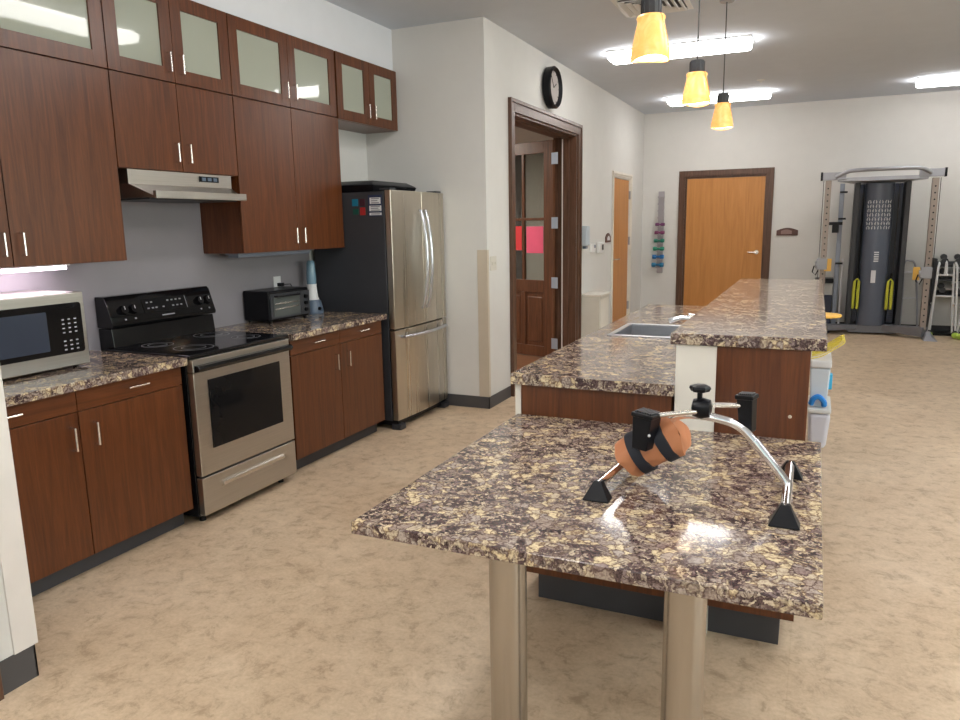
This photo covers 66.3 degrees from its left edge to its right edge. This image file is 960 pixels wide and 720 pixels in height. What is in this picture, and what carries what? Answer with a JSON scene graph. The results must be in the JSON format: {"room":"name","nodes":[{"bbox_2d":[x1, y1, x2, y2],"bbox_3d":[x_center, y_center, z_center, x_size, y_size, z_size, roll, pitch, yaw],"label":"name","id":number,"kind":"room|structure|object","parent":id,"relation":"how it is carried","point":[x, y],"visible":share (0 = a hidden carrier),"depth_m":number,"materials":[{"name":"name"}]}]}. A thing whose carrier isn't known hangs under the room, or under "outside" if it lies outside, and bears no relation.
{"room":"care facility","nodes":[
{"label":"care facility","id":0,"kind":"room"},
{"bbox_2d":[0,565,12,660],"bbox_3d":[-3.074,-0.049,0.426,1.236,3.048,4.650,4,11,24],"label":"wall","id":1,"kind":"structure","parent":0,"point":[6,650],"depth_m":2.42,"materials":[{"name":"paint"}]},
{"bbox_2d":[0,671,3,700],"bbox_3d":[-1.613,0.039,2.159,0.025,2.200,0.125,4,11,24],"label":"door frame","id":2,"kind":"structure","parent":1,"relation":"attached to","point":[1,685],"depth_m":2.40,"materials":[{"name":"brown wood"}]},
{"bbox_2d":[0,367,37,654],"bbox_3d":[-1.598,-0.467,2.238,0.088,2.930,0.083,4,11,24],"label":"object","id":3,"kind":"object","parent":1,"relation":"attached to","point":[13,558],"depth_m":2.42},
{"bbox_2d":[0,644,38,694],"bbox_3d":[-1.795,1.023,2.580,0.546,0.118,0.121,4,11,24],"label":"baseboard","id":4,"kind":"structure","parent":1,"relation":"attached to","point":[16,670],"depth_m":2.47,"materials":[{"name":"rubber"}]},
{"bbox_2d":[199,129,367,262],"bbox_3d":[-1.810,-0.821,4.512,0.120,3.048,3.970,4,11,24],"label":"wall","id":5,"kind":"structure","parent":0,"point":[352,145],"depth_m":5.97,"materials":[{"name":"paint"}]},
{"bbox_2d":[0,0,106,68],"bbox_3d":[-2.164,-1.530,3.027,0.357,0.453,1.162,4,11,24],"label":"upper cabinet","id":6,"kind":"object","parent":5,"relation":"attached to","point":[65,30],"visible":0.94,"depth_m":3.29,"materials":[{"name":"brown wood"}]},
{"bbox_2d":[0,47,126,267],"bbox_3d":[-2.152,-0.857,3.151,0.357,0.912,1.162,4,11,24],"label":"upper cabinet","id":7,"kind":"object","parent":5,"relation":"attached to","point":[60,198],"visible":1,"depth_m":3.32,"materials":[{"name":"brown wood"}]},
{"bbox_2d":[0,264,69,272],"bbox_3d":[-2.208,-0.387,3.203,0.100,0.031,0.850,4,11,24],"label":"strip light","id":8,"kind":"object","parent":7,"relation":"attached to","point":[61,266],"visible":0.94,"depth_m":3.40,"materials":[{"name":"white plastic"}]},
{"bbox_2d":[0,202,309,350],"bbox_3d":[-1.927,-0.558,4.136,0.004,0.930,3.110,4,11,24],"label":"backsplash","id":9,"kind":"structure","parent":5,"relation":"attached to","point":[164,243],"depth_m":4.30,"materials":[{"name":"paint"}]},
{"bbox_2d":[100,0,231,94],"bbox_3d":[-1.752,-1.702,3.924,0.357,0.453,0.834,4,11,24],"label":"upper cabinet","id":10,"kind":"object","parent":5,"relation":"attached to","point":[179,42],"visible":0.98,"depth_m":3.85,"materials":[{"name":"brown wood"}]},
{"bbox_2d":[108,70,237,176],"bbox_3d":[-1.744,-1.252,4.006,0.357,0.457,0.834,4,11,24],"label":"upper cabinet","id":11,"kind":"object","parent":5,"relation":"attached to","point":[158,125],"visible":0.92,"depth_m":3.89,"materials":[{"name":"brown wood"}]},
{"bbox_2d":[118,169,246,202],"bbox_3d":[-1.693,-0.950,4.045,0.442,0.150,0.725,4,11,24],"label":"range hood","id":12,"kind":"object","parent":11,"relation":"attached to","point":[136,185],"visible":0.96,"depth_m":3.91,"materials":[{"name":"metal"}]},
{"bbox_2d":[200,96,343,253],"bbox_3d":[-1.351,-1.191,4.895,0.357,0.912,1.052,4,11,24],"label":"upper cabinet","id":13,"kind":"object","parent":5,"relation":"attached to","point":[288,159],"visible":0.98,"depth_m":4.70,"materials":[{"name":"brown wood"}]},
{"bbox_2d":[226,249,311,257],"bbox_3d":[-1.388,-0.711,4.892,0.100,0.031,0.740,4,11,24],"label":"strip light","id":14,"kind":"object","parent":13,"relation":"attached to","point":[260,254],"visible":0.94,"depth_m":4.80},
{"bbox_2d":[226,13,336,117],"bbox_3d":[-1.365,-1.863,4.766,0.357,0.453,1.039,4,11,24],"label":"upper cabinet","id":15,"kind":"object","parent":5,"relation":"attached to","point":[268,65],"visible":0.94,"depth_m":4.64,"materials":[{"name":"brown wood"}]},
{"bbox_2d":[273,276,291,286],"bbox_3d":[-1.399,-0.468,5.266,0.044,0.268,0.178,5,12,29],"label":"wall outlet","id":16,"kind":"object","parent":5,"relation":"attached to","point":[277,279],"visible":0.64,"depth_m":5.21,"materials":[{"name":"white plastic"}]},
{"bbox_2d":[191,0,392,70],"bbox_3d":[-1.651,-2.149,4.184,0.281,0.323,3.970,4,11,24],"label":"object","id":17,"kind":"structure","parent":5,"relation":"attached to","point":[323,23],"depth_m":5.06,"materials":[{"name":"paint"}]},
{"bbox_2d":[334,51,397,133],"bbox_3d":[-0.974,-2.022,5.618,0.357,0.461,0.828,4,11,24],"label":"upper cabinet","id":18,"kind":"object","parent":5,"relation":"attached to","point":[366,97],"visible":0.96,"depth_m":5.54,"materials":[{"name":"brown wood"}]},
{"bbox_2d":[366,17,494,395],"bbox_3d":[-0.474,-1.140,6.121,1.206,3.048,0.120,4,11,24],"label":"wall","id":19,"kind":"structure","parent":0,"point":[441,142],"depth_m":5.88,"materials":[{"name":"paint"}]},
{"bbox_2d":[445,394,489,408],"bbox_3d":[-0.109,0.344,6.167,0.416,0.100,0.006,4,11,24],"label":"baseboard","id":20,"kind":"structure","parent":19,"relation":"attached to","point":[454,399],"depth_m":6.16,"materials":[{"name":"rubber"}]},
{"bbox_2d":[477,250,490,396],"bbox_3d":[0.034,-0.291,5.998,0.089,1.205,0.034,4,11,24],"label":"trim","id":21,"kind":"structure","parent":19,"relation":"attached to","point":[482,255],"depth_m":5.98,"materials":[{"name":"plastic"}]},
{"bbox_2d":[0,330,959,719],"bbox_3d":[1.125,0.792,4.103,11.800,0.081,14.600,4,11,24],"label":"floor","id":22,"kind":"structure","parent":0,"point":[269,606],"depth_m":2.88,"materials":[{"name":"tile"}]},
{"bbox_2d":[6,367,192,596],"bbox_3d":[-1.992,0.524,3.311,0.673,0.842,1.168,4,11,24],"label":"base cabinet","id":23,"kind":"object","parent":22,"relation":"on","point":[102,472],"visible":0.84,"depth_m":3.25,"materials":[{"name":"brown wood"}]},
{"bbox_2d":[2,350,187,406],"bbox_3d":[-1.998,0.090,3.234,0.676,0.039,1.195,4,11,24],"label":"countertop","id":24,"kind":"structure","parent":23,"relation":"on","point":[104,367],"depth_m":3.26,"materials":[{"name":"stone"}]},
{"bbox_2d":[0,290,89,379],"bbox_3d":[-2.120,-0.110,3.263,0.376,0.348,0.555,4,11,24],"label":"microwave oven","id":25,"kind":"object","parent":24,"relation":"on","point":[41,330],"visible":1,"depth_m":3.24,"materials":[{"name":"metal"}]},
{"bbox_2d":[94,286,296,520],"bbox_3d":[-1.558,0.200,4.157,0.732,1.160,0.785,4,11,24],"label":"range","id":26,"kind":"object","parent":22,"relation":"on","point":[236,386],"visible":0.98,"depth_m":3.99,"materials":[{"name":"silver metal"}]},
{"bbox_2d":[125,296,209,319],"bbox_3d":[-1.789,-0.310,4.212,0.032,0.097,0.617,4,11,24],"label":"print","id":27,"kind":"object","parent":26,"relation":"attached to","point":[137,307],"depth_m":4.19},
{"bbox_2d":[105,330,287,358],"bbox_3d":[-1.547,-0.094,4.080,0.596,0.020,0.757,4,11,24],"label":"cooktop","id":28,"kind":"object","parent":26,"relation":"in","point":[189,344],"depth_m":4.01,"materials":[{"name":"glass"}]},
{"bbox_2d":[289,321,384,468],"bbox_3d":[-1.195,0.192,5.045,0.673,0.842,1.025,4,11,24],"label":"base cabinet","id":29,"kind":"object","parent":22,"relation":"on","point":[337,385],"visible":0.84,"depth_m":4.85,"materials":[{"name":"brown wood"}]},
{"bbox_2d":[215,311,386,340],"bbox_3d":[-1.199,-0.243,4.972,0.676,0.039,1.062,4,11,24],"label":"countertop","id":30,"kind":"structure","parent":29,"relation":"on","point":[297,328],"depth_m":4.82,"materials":[{"name":"stone"}]},
{"bbox_2d":[243,286,309,323],"bbox_3d":[-1.373,-0.380,5.026,0.266,0.215,0.400,4,12,27],"label":"toaster oven","id":31,"kind":"object","parent":30,"relation":"on","point":[269,305],"visible":1,"depth_m":4.89,"materials":[{"name":"black metal"}]},
{"bbox_2d":[306,260,323,313],"bbox_3d":[-1.235,-0.537,5.402,0.160,0.385,0.156,4,11,24],"label":"blender","id":32,"kind":"object","parent":30,"relation":"on","point":[316,307],"visible":0.88,"depth_m":5.37,"materials":[{"name":"blue plastic"}]},
{"bbox_2d":[306,260,315,283],"bbox_3d":[-1.238,-0.643,5.383,0.072,0.170,0.072,4,11,24],"label":"jar","id":33,"kind":"object","parent":32,"relation":"on","point":[310,265],"depth_m":5.36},
{"bbox_2d":[314,188,448,429],"bbox_3d":[-0.720,-0.430,5.813,0.770,1.772,0.821,4,11,24],"label":"refrigerator","id":34,"kind":"object","parent":22,"relation":"on","point":[392,263],"depth_m":5.47,"materials":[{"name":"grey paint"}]},
{"bbox_2d":[352,199,357,205],"bbox_3d":[-0.902,-1.136,5.303,0.050,0.050,0.003,4,11,24],"label":"magnet","id":35,"kind":"object","parent":34,"relation":"attached to","point":[354,201],"visible":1,"depth_m":5.30},
{"bbox_2d":[353,209,358,214],"bbox_3d":[-0.899,-1.072,5.314,0.045,0.040,0.003,4,11,24],"label":"magnet","id":36,"kind":"object","parent":34,"relation":"attached to","point":[355,211],"visible":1,"depth_m":5.31},
{"bbox_2d":[359,199,364,205],"bbox_3d":[-0.845,-1.132,5.278,0.045,0.050,0.003,4,11,24],"label":"magnet","id":37,"kind":"object","parent":34,"relation":"attached to","point":[362,201],"visible":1,"depth_m":5.28},
{"bbox_2d":[360,207,365,214],"bbox_3d":[-0.844,-1.071,5.289,0.045,0.055,0.003,4,11,24],"label":"magnet","id":38,"kind":"object","parent":34,"relation":"attached to","point":[362,209],"visible":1,"depth_m":5.29},
{"bbox_2d":[369,205,380,210],"bbox_3d":[-0.747,-1.082,5.242,0.100,0.038,0.004,4,11,24],"label":"note card","id":39,"kind":"object","parent":34,"relation":"attached to","point":[378,207],"visible":1,"depth_m":5.24,"materials":[{"name":"white paper"}]},
{"bbox_2d":[369,197,380,203],"bbox_3d":[-0.747,-1.134,5.232,0.090,0.044,0.004,4,11,24],"label":"note card","id":40,"kind":"object","parent":34,"relation":"attached to","point":[376,200],"visible":1,"depth_m":5.23,"materials":[{"name":"white paper"}]},
{"bbox_2d":[341,180,415,192],"bbox_3d":[-0.861,-1.313,5.626,0.585,0.083,0.640,4,11,24],"label":"roasting pan","id":41,"kind":"object","parent":34,"relation":"on","point":[371,185],"visible":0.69,"depth_m":5.34,"materials":[{"name":"black metal"}]},
{"bbox_2d":[351,414,822,719],"bbox_3d":[0.403,0.720,2.177,1.061,0.785,1.132,4,11,24],"label":"table","id":42,"kind":"object","parent":22,"relation":"on","point":[694,529],"visible":0.99,"depth_m":1.80,"materials":[{"name":"stone"}]},
{"bbox_2d":[582,383,802,529],"bbox_3d":[0.589,0.206,1.978,0.525,0.288,0.411,4,11,24],"label":"pedal exerciser","id":43,"kind":"object","parent":42,"relation":"on","point":[655,438],"visible":1,"depth_m":1.95,"materials":[{"name":"silver metal"}]},
{"bbox_2d":[515,384,674,621],"bbox_3d":[0.912,0.341,3.869,0.590,0.902,2.440,4,11,24],"label":"base cabinet","id":44,"kind":"object","parent":22,"relation":"on","point":[593,405],"visible":0.2,"depth_m":2.79,"materials":[{"name":"brown wood"}]},
{"bbox_2d":[510,304,704,395],"bbox_3d":[0.917,-0.129,3.810,0.611,0.040,2.540,4,11,24],"label":"countertop","id":45,"kind":"structure","parent":44,"relation":"on","point":[598,361],"depth_m":2.98,"materials":[{"name":"stone"}]},
{"bbox_2d":[607,323,680,337],"bbox_3d":[0.936,-0.070,3.818,0.447,0.172,0.462,4,11,24],"label":"sink","id":46,"kind":"object","parent":45,"relation":"in","point":[629,329],"visible":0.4,"depth_m":4.00,"materials":[{"name":"metal"}]},
{"bbox_2d":[616,325,677,336],"bbox_3d":[0.936,-0.067,3.819,0.407,0.166,0.422,4,11,24],"label":"basin","id":47,"kind":"object","parent":46,"relation":"in","point":[626,330],"depth_m":4.01,"materials":[{"name":"metal"}]},
{"bbox_2d":[668,313,694,323],"bbox_3d":[1.141,-0.217,3.951,0.254,0.076,0.060,4,11,24],"label":"faucet","id":48,"kind":"object","parent":45,"relation":"on","point":[682,317],"visible":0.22,"depth_m":3.97,"materials":[{"name":"silver metal"}]},
{"bbox_2d":[581,291,610,337],"bbox_3d":[1.331,-0.417,8.472,0.248,0.715,0.435,4,11,24],"label":"cabinet","id":49,"kind":"object","parent":22,"relation":"on","point":[594,304],"visible":0.7,"depth_m":8.27,"materials":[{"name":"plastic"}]},
{"bbox_2d":[707,346,810,644],"bbox_3d":[1.448,0.284,3.622,0.290,1.083,2.462,4,11,24],"label":"bar cabinet","id":50,"kind":"object","parent":22,"relation":"on","point":[780,378],"visible":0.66,"depth_m":2.46,"materials":[{"name":"brown wood"}]},
{"bbox_2d":[670,279,827,351],"bbox_3d":[1.410,-0.281,3.585,0.490,0.040,2.585,4,11,24],"label":"countertop","id":51,"kind":"structure","parent":50,"relation":"on","point":[782,314],"depth_m":2.84,"materials":[{"name":"stone"}]},
{"bbox_2d":[807,395,830,447],"bbox_3d":[2.308,0.421,5.016,0.143,0.281,0.425,4,11,24],"label":"storage tote","id":52,"kind":"object","parent":22,"relation":"on","point":[818,418],"visible":0.8,"depth_m":4.84,"materials":[{"name":"plastic"}]},
{"bbox_2d":[808,351,832,406],"bbox_3d":[2.295,0.127,4.954,0.140,0.318,0.427,4,11,24],"label":"storage tote","id":53,"kind":"object","parent":52,"relation":"on","point":[821,378],"visible":0.95,"depth_m":4.80,"materials":[{"name":"plastic"}]},
{"bbox_2d":[811,335,845,358],"bbox_3d":[2.279,-0.092,4.806,0.198,0.161,0.137,4,11,24],"label":"cord","id":54,"kind":"object","parent":53,"relation":"on","point":[839,339],"visible":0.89,"depth_m":4.79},
{"bbox_2d":[815,277,833,332],"bbox_3d":[4.640,-0.750,9.956,0.225,0.720,0.300,4,11,24],"label":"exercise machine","id":55,"kind":"object","parent":22,"relation":"on","point":[828,280],"visible":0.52,"depth_m":9.78,"materials":[{"name":"black plastic"}]},
{"bbox_2d":[812,165,947,341],"bbox_3d":[5.063,-1.368,9.418,1.456,2.116,0.737,4,11,24],"label":"cable machine","id":56,"kind":"object","parent":22,"relation":"on","point":[881,204],"visible":0.97,"depth_m":9.44,"materials":[{"name":"metal"}]},
{"bbox_2d":[900,260,917,325],"bbox_3d":[5.628,-0.825,9.600,0.244,0.963,0.052,6,13,35],"label":"walker","id":57,"kind":"object","parent":22,"relation":"on","point":[913,261],"visible":0.54,"depth_m":9.57,"materials":[{"name":"silver metal"}]},
{"bbox_2d":[927,261,958,338],"bbox_3d":[5.836,-0.762,9.236,0.358,0.963,0.236,4,11,24],"label":"walker","id":58,"kind":"object","parent":22,"relation":"on","point":[953,334],"visible":0.88,"depth_m":9.22,"materials":[{"name":"silver metal"}]},
{"bbox_2d":[926,258,959,335],"bbox_3d":[6.272,-0.792,9.310,1.030,0.980,0.240,4,11,24],"label":"rack","id":59,"kind":"object","parent":22,"relation":"on","point":[950,263],"visible":0.47,"depth_m":9.40,"materials":[{"name":"metal"}]},
{"bbox_2d":[937,283,945,292],"bbox_3d":[5.918,-0.924,9.419,0.076,0.121,0.180,4,11,24],"label":"weight","id":60,"kind":"object","parent":59,"relation":"on","point":[942,289],"visible":1,"depth_m":9.36,"materials":[{"name":"metal"}]},
{"bbox_2d":[939,268,946,277],"bbox_3d":[5.914,-1.111,9.385,0.076,0.121,0.180,4,11,24],"label":"weight","id":61,"kind":"object","parent":59,"relation":"on","point":[941,270],"visible":0.68,"depth_m":9.41,"materials":[{"name":"black rubber"}]},
{"bbox_2d":[940,254,948,263],"bbox_3d":[5.911,-1.288,9.353,0.076,0.121,0.180,4,11,24],"label":"weight","id":62,"kind":"object","parent":59,"relation":"on","point":[943,257],"visible":0.99,"depth_m":9.34,"materials":[{"name":"black rubber"}]},
{"bbox_2d":[936,290,959,295],"bbox_3d":[6.265,-0.839,9.287,0.910,0.060,0.210,4,11,24],"label":"shelf","id":63,"kind":"object","parent":59,"relation":"attached to","point":[948,292],"depth_m":9.39,"materials":[{"name":"grey paint"}]},
{"bbox_2d":[937,261,959,266],"bbox_3d":[6.258,-1.202,9.221,0.910,0.060,0.210,4,11,24],"label":"shelf","id":64,"kind":"object","parent":59,"relation":"attached to","point":[950,264],"depth_m":9.32,"materials":[{"name":"grey paint"}]},
{"bbox_2d":[938,276,959,280],"bbox_3d":[6.261,-1.025,9.253,0.910,0.060,0.210,4,11,24],"label":"shelf","id":65,"kind":"object","parent":59,"relation":"attached to","point":[949,278],"depth_m":9.33,"materials":[{"name":"grey paint"}]},
{"bbox_2d":[954,254,959,263],"bbox_3d":[6.048,-1.279,9.291,0.076,0.121,0.180,4,11,24],"label":"weight","id":66,"kind":"object","parent":59,"relation":"on","point":[956,256],"visible":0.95,"depth_m":9.31,"materials":[{"name":"black rubber"}]},
{"bbox_2d":[956,314,959,339],"bbox_3d":[6.184,-0.732,9.037,0.518,0.963,0.316,4,11,24],"label":"walker","id":67,"kind":"object","parent":22,"relation":"on","point":[958,325],"visible":0.9,"depth_m":9.28,"materials":[{"name":"grey metal"}]},
{"bbox_2d":[515,126,552,143],"bbox_3d":[-0.787,-2.838,9.056,3.850,0.100,5.460,4,11,24],"label":"ceiling","id":68,"kind":"structure","parent":0,"point":[521,135],"depth_m":9.56,"materials":[{"name":"paint"}]},
{"bbox_2d":[530,153,543,279],"bbox_3d":[0.339,-1.961,11.701,3.850,2.620,0.100,4,11,24],"label":"wall","id":69,"kind":"structure","parent":0,"point":[537,177],"depth_m":11.31,"materials":[{"name":"paint"}]},
{"bbox_2d":[490,21,644,393],"bbox_3d":[1.146,-1.608,8.515,0.260,3.048,5.660,4,11,24],"label":"wall","id":70,"kind":"structure","parent":0,"point":[613,130],"depth_m":7.92,"materials":[{"name":"paint"}]},
{"bbox_2d":[490,256,496,270],"bbox_3d":[0.113,-0.788,5.986,0.014,0.115,0.120,4,11,24],"label":"light switch","id":71,"kind":"object","parent":70,"relation":"attached to","point":[493,265],"visible":1,"depth_m":5.97,"materials":[{"name":"beige plastic"}]},
{"bbox_2d":[489,386,510,408],"bbox_3d":[1.267,-0.139,8.671,0.006,0.100,5.786,4,11,24],"label":"baseboard","id":72,"kind":"structure","parent":70,"relation":"attached to","point":[504,394],"depth_m":6.28,"materials":[{"name":"rubber"}]},
{"bbox_2d":[508,97,582,396],"bbox_3d":[0.571,-1.107,7.261,0.292,2.535,2.060,4,11,24],"label":"doorway","id":73,"kind":"structure","parent":70,"relation":"in","point":[572,143],"depth_m":7.92,"materials":[{"name":"brown wood"}]},
{"bbox_2d":[515,140,557,356],"bbox_3d":[0.528,-1.234,8.347,0.935,2.375,0.050,9,14,44],"label":"door","id":74,"kind":"structure","parent":73,"relation":"attached to","point":[535,299],"depth_m":8.27,"materials":[{"name":"brown wood"}]},
{"bbox_2d":[516,226,521,249],"bbox_3d":[0.404,-1.398,8.434,0.200,0.270,0.001,9,14,44],"label":"paper sheet","id":75,"kind":"object","parent":74,"relation":"attached to","point":[518,228],"visible":0.36,"depth_m":8.39,"materials":[{"name":"paper"}]},
{"bbox_2d":[526,226,542,252],"bbox_3d":[0.614,-1.347,8.235,0.245,0.295,0.001,9,14,44],"label":"paper sheet","id":76,"kind":"object","parent":74,"relation":"attached to","point":[534,234],"visible":1,"depth_m":8.23,"materials":[{"name":"paper"}]},
{"bbox_2d":[542,66,562,108],"bbox_3d":[0.680,-2.559,6.905,0.090,0.380,0.380,4,11,24],"label":"wall clock","id":77,"kind":"object","parent":70,"relation":"attached to","point":[552,87],"visible":1,"depth_m":6.86,"materials":[{"name":"black plastic"}]},
{"bbox_2d":[561,139,562,347],"bbox_3d":[0.903,-1.189,8.082,0.010,2.390,0.010,4,11,24],"label":"strip","id":78,"kind":"object","parent":70,"relation":"attached to","point":[562,139],"visible":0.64,"depth_m":8.11,"materials":[{"name":"wood"}]},
{"bbox_2d":[582,226,589,248],"bbox_3d":[1.172,-1.367,8.192,0.081,0.250,0.120,4,11,24],"label":"soap dispenser","id":79,"kind":"object","parent":70,"relation":"attached to","point":[585,229],"visible":0.97,"depth_m":8.14,"materials":[{"name":"plastic"}]},
{"bbox_2d":[589,243,595,252],"bbox_3d":[1.313,-1.308,8.563,0.040,0.105,0.140,4,11,24],"label":"wall thermostat","id":80,"kind":"object","parent":70,"relation":"attached to","point":[592,245],"visible":0.94,"depth_m":8.51,"materials":[{"name":"white plastic"}]},
{"bbox_2d":[597,242,603,252],"bbox_3d":[1.450,-1.357,8.859,0.043,0.130,0.200,4,11,24],"label":"box","id":81,"kind":"object","parent":70,"relation":"attached to","point":[600,245],"visible":1,"depth_m":8.80,"materials":[{"name":"white plastic"}]},
{"bbox_2d":[605,233,610,242],"bbox_3d":[1.608,-1.535,9.222,0.015,0.115,0.240,4,11,24],"label":"wall plaque","id":82,"kind":"object","parent":70,"relation":"attached to","point":[607,237],"visible":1,"depth_m":9.19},
{"bbox_2d":[612,178,630,321],"bbox_3d":[1.903,-1.383,9.921,0.109,2.057,0.912,4,11,24],"label":"door","id":83,"kind":"structure","parent":70,"relation":"in","point":[622,194],"depth_m":9.93,"materials":[{"name":"brown wood"}]},
{"bbox_2d":[610,171,632,322],"bbox_3d":[1.863,-1.419,9.920,0.124,2.145,1.050,4,11,24],"label":"door frame","id":84,"kind":"structure","parent":70,"relation":"in","point":[615,174],"depth_m":10.13,"materials":[{"name":"paint"}]},
{"bbox_2d":[325,0,959,113],"bbox_3d":[2.404,-2.207,2.941,8.876,0.100,14.600,4,11,24],"label":"ceiling","id":85,"kind":"structure","parent":0,"point":[803,50],"depth_m":6.35,"materials":[{"name":"paint"}]},
{"bbox_2d":[606,48,631,64],"bbox_3d":[1.283,-2.767,6.604,0.290,0.082,0.601,4,11,24],"label":"ceiling light","id":86,"kind":"object","parent":85,"relation":"attached to","point":[621,56],"depth_m":6.72,"materials":[{"name":"white plastic"}]},
{"bbox_2d":[630,0,669,62],"bbox_3d":[0.706,-1.689,3.005,0.163,0.884,0.157,4,11,24],"label":"pendant lamp","id":87,"kind":"object","parent":85,"relation":"hanging from","point":[650,42],"visible":1,"depth_m":3.01,"materials":[{"name":"yellow glass"}]},
{"bbox_2d":[641,0,661,13],"bbox_3d":[0.710,-1.461,3.046,0.087,0.079,0.088,4,11,24],"label":"socket","id":88,"kind":"object","parent":87,"relation":"attached to","point":[647,6],"depth_m":3.01,"materials":[{"name":"grey paint"}]},
{"bbox_2d":[610,0,693,17],"bbox_3d":[1.244,-2.552,5.284,0.500,0.025,0.500,4,11,24],"label":"ceiling vent","id":89,"kind":"object","parent":85,"relation":"in","point":[629,8],"visible":0.67,"depth_m":5.31,"materials":[{"name":"white metal"}]},
{"bbox_2d":[666,96,684,106],"bbox_3d":[2.437,-3.248,9.114,0.240,0.082,0.750,4,11,24],"label":"ceiling light","id":90,"kind":"object","parent":85,"relation":"attached to","point":[672,101],"depth_m":9.29,"materials":[{"name":"white plastic"}]},
{"bbox_2d":[682,0,710,106],"bbox_3d":[1.249,-1.917,4.197,0.162,0.884,0.158,4,11,24],"label":"pendant lamp","id":91,"kind":"object","parent":85,"relation":"hanging from","point":[696,93],"visible":1,"depth_m":4.21,"materials":[{"name":"yellow glass"}]},
{"bbox_2d":[689,59,704,71],"bbox_3d":[1.253,-1.689,4.239,0.087,0.079,0.088,4,11,24],"label":"socket","id":92,"kind":"object","parent":91,"relation":"attached to","point":[697,65],"depth_m":4.20,"materials":[{"name":"grey paint"}]},
{"bbox_2d":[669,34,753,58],"bbox_3d":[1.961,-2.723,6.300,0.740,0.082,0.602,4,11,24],"label":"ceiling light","id":93,"kind":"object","parent":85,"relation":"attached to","point":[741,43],"depth_m":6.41,"materials":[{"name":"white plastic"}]},
{"bbox_2d":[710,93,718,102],"bbox_3d":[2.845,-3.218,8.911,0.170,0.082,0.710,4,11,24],"label":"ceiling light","id":94,"kind":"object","parent":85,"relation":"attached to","point":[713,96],"depth_m":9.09,"materials":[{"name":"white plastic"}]},
{"bbox_2d":[711,0,734,129],"bbox_3d":[1.768,-2.131,5.314,0.158,0.884,0.162,4,11,24],"label":"pendant lamp","id":95,"kind":"object","parent":85,"relation":"hanging from","point":[722,119],"visible":1,"depth_m":5.32,"materials":[{"name":"yellow glass"}]},
{"bbox_2d":[717,93,728,102],"bbox_3d":[1.772,-1.903,5.356,0.087,0.079,0.088,4,11,24],"label":"socket","id":96,"kind":"object","parent":95,"relation":"attached to","point":[721,97],"depth_m":5.32,"materials":[{"name":"grey paint"}]},
{"bbox_2d":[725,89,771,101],"bbox_3d":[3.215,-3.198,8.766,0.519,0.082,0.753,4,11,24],"label":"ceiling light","id":97,"kind":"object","parent":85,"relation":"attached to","point":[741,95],"depth_m":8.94,"materials":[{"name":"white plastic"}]},
{"bbox_2d":[915,74,959,87],"bbox_3d":[5.551,-3.123,8.134,1.260,0.082,0.280,4,11,24],"label":"ceiling light","id":98,"kind":"object","parent":85,"relation":"attached to","point":[954,79],"visible":1,"depth_m":8.22,"materials":[{"name":"white plastic"}]},
{"bbox_2d":[674,344,716,632],"bbox_3d":[1.267,0.267,3.734,0.134,1.083,2.524,4,11,24],"label":"wall","id":99,"kind":"structure","parent":0,"point":[695,364],"depth_m":2.53,"materials":[{"name":"paint"}]},
{"bbox_2d":[640,90,959,325],"bbox_3d":[5.793,-1.880,9.556,7.850,3.048,0.120,4,11,24],"label":"wall","id":100,"kind":"structure","parent":0,"point":[802,141],"depth_m":9.98,"materials":[{"name":"paint"}]},
{"bbox_2d":[656,191,664,272],"bbox_3d":[2.658,-1.882,10.857,0.085,1.190,0.131,4,11,24],"label":"dumbbell rack","id":101,"kind":"object","parent":100,"relation":"attached to","point":[661,198],"visible":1,"depth_m":10.86,"materials":[{"name":"metal"}]},
{"bbox_2d":[651,263,663,266],"bbox_3d":[2.644,-1.418,10.935,0.176,0.062,0.072,4,11,24],"label":"dumbbell","id":102,"kind":"object","parent":101,"relation":"on","point":[652,264],"visible":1,"depth_m":10.92,"materials":[{"name":"rubber"}]},
{"bbox_2d":[652,255,663,258],"bbox_3d":[2.646,-1.534,10.912,0.168,0.059,0.068,4,11,24],"label":"dumbbell","id":103,"kind":"object","parent":101,"relation":"on","point":[653,256],"visible":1,"depth_m":10.90,"materials":[{"name":"rubber"}]},
{"bbox_2d":[653,247,663,250],"bbox_3d":[2.647,-1.650,10.889,0.160,0.055,0.064,4,11,24],"label":"dumbbell","id":104,"kind":"object","parent":101,"relation":"on","point":[654,248],"visible":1,"depth_m":10.88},
{"bbox_2d":[654,239,664,241],"bbox_3d":[2.649,-1.766,10.866,0.152,0.052,0.060,4,11,24],"label":"dumbbell","id":105,"kind":"object","parent":101,"relation":"on","point":[655,240],"visible":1,"depth_m":10.85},
{"bbox_2d":[675,167,774,304],"bbox_3d":[3.521,-1.616,10.640,1.285,2.215,0.140,4,11,24],"label":"door frame","id":106,"kind":"structure","parent":100,"relation":"in","point":[769,172],"depth_m":10.44,"materials":[{"name":"brown wood"}]},
{"bbox_2d":[683,176,765,305],"bbox_3d":[3.501,-1.556,10.604,1.061,2.095,0.110,4,11,24],"label":"door","id":107,"kind":"structure","parent":106,"relation":"attached to","point":[725,216],"depth_m":10.58,"materials":[{"name":"brown wood"}]},
{"bbox_2d":[776,228,797,235],"bbox_3d":[4.266,-1.782,10.200,0.276,0.105,0.017,4,11,24],"label":"room sign","id":108,"kind":"object","parent":100,"relation":"attached to","point":[785,231],"visible":1,"depth_m":10.20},
{"bbox_2d":[830,322,959,331],"bbox_3d":[5.912,-0.412,9.713,7.590,0.100,0.006,4,11,24],"label":"baseboard","id":109,"kind":"structure","parent":100,"relation":"attached to","point":[933,327],"depth_m":9.66,"materials":[{"name":"rubber"}]},
{"bbox_2d":[825,312,841,318],"bbox_3d":[2.313,-0.179,4.980,0.240,0.274,0.240,4,11,24],"label":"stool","id":110,"kind":"object","parent":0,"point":[828,315],"visible":0.3,"depth_m":4.87,"materials":[{"name":"yellow plastic"}]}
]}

